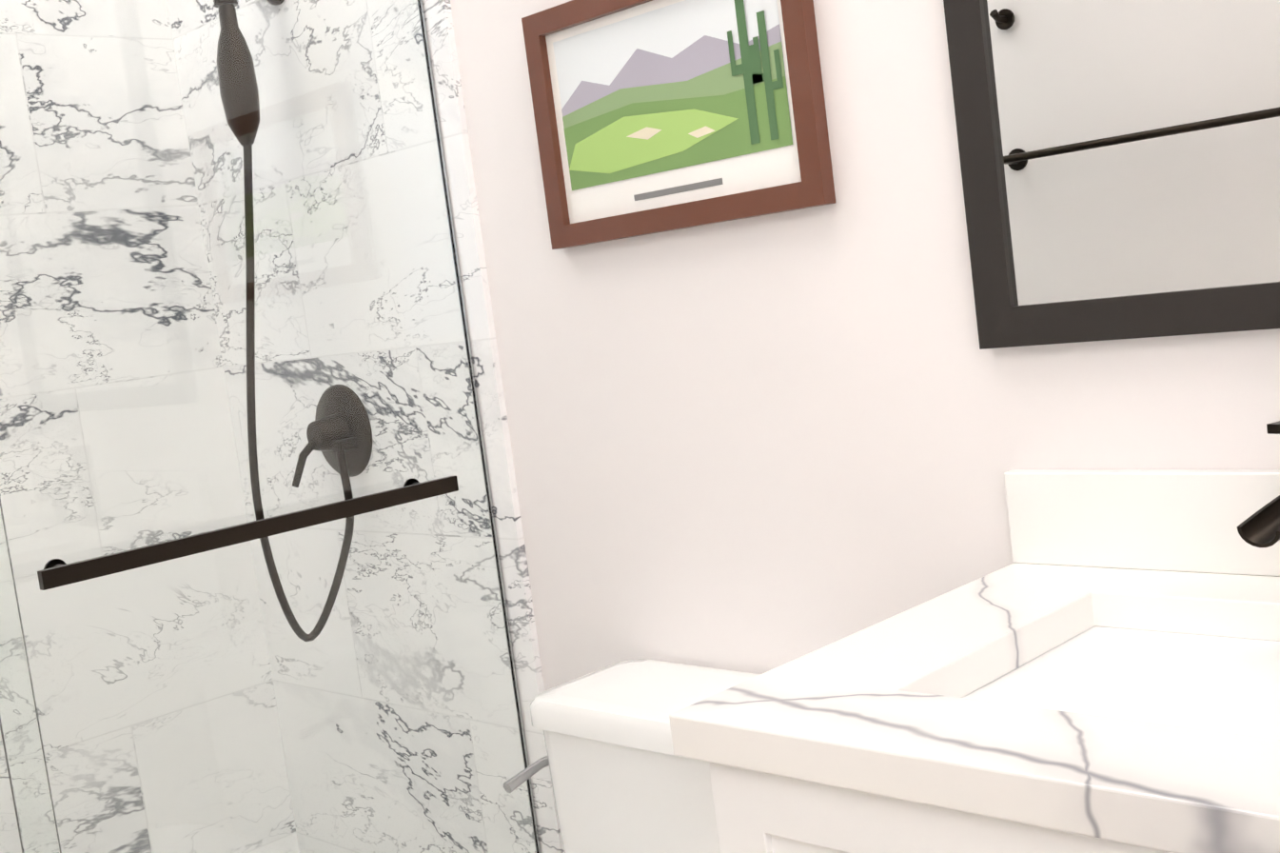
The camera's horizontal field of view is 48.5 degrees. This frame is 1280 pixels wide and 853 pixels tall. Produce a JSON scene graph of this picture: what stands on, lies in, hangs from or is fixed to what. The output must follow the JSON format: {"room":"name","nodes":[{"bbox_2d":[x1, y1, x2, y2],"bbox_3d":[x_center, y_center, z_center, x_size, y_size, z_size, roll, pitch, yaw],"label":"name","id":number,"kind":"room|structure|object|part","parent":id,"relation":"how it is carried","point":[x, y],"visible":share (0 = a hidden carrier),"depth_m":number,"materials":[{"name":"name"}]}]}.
{"room":"bathroom","nodes":[
{"label":"bathroom","id":0,"kind":"room"},
{"bbox_2d":[450,0,1279,690],"bbox_3d":[0.401,-0.363,1.547,3.540,2.850,0.120,-2,8,45],"label":"wall","id":1,"kind":"structure","parent":0,"point":[762,443],"depth_m":1.75,"materials":[{"name":"white paint"}]},
{"bbox_2d":[422,0,564,852],"bbox_3d":[-0.528,-0.325,2.385,0.800,2.850,0.012,-2,8,45],"label":"wall tile","id":2,"kind":"structure","parent":1,"relation":"attached to","point":[454,130],"depth_m":2.14,"materials":[{"name":"stone"}]},
{"bbox_2d":[521,0,835,249],"bbox_3d":[0.033,-0.410,1.800,0.475,0.317,0.022,-2,8,45],"label":"picture frame","id":3,"kind":"object","parent":1,"relation":"attached to","point":[654,116],"visible":1,"depth_m":1.79,"materials":[{"name":"brown wood"}]},
{"bbox_2d":[943,0,1279,349],"bbox_3d":[0.575,-0.589,1.221,0.752,1.005,0.022,-2,8,45],"label":"mirror","id":4,"kind":"object","parent":1,"relation":"attached to","point":[1120,166],"visible":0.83,"depth_m":1.40,"materials":[{"name":"grey mirror"}]},
{"bbox_3d":[0.017,1.222,1.114,3.540,0.100,1.760,-2,8,45],"label":"floor","id":5,"kind":"structure","parent":0,"visible":0},
{"bbox_2d":[503,659,760,852],"bbox_3d":[-0.084,0.750,1.655,0.432,0.755,0.743,-2,8,45],"label":"toilet","id":6,"kind":"object","parent":5,"relation":"on","point":[624,778],"visible":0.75,"depth_m":1.78,"materials":[{"name":"white ceramic"}]},
{"bbox_2d":[669,420,1279,852],"bbox_3d":[0.566,0.552,1.094,0.843,1.088,0.569,-2,8,45],"label":"bathroom vanity","id":7,"kind":"object","parent":5,"relation":"on","point":[1093,666],"visible":1,"depth_m":1.15,"materials":[{"name":"painted wood"},{"name":"quartz"}]},
{"bbox_2d":[1236,420,1279,607],"bbox_3d":[0.574,0.074,1.208,0.140,0.168,0.060,-10,6,-29],"label":"faucet","id":8,"kind":"object","parent":7,"relation":"on","point":[1261,529],"depth_m":1.19,"materials":[{"name":"black metal"}]},
{"bbox_3d":[-0.607,1.164,1.730,0.120,0.055,1.507,-2,8,45],"label":"sill","id":9,"kind":"structure","parent":5,"relation":"on","visible":0},
{"bbox_2d":[0,0,541,852],"bbox_3d":[-0.741,0.122,1.612,0.103,2.060,1.506,-2,8,45],"label":"shower door","id":10,"kind":"structure","parent":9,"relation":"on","point":[251,592],"depth_m":1.88,"materials":[{"name":"clear glass"}]},
{"bbox_3d":[-0.995,0.195,1.361,0.008,1.987,0.771,-2,8,45],"label":"glass","id":11,"kind":"part","parent":10,"relation":"part of","materials":[{"name":"clear glass"}]}
]}

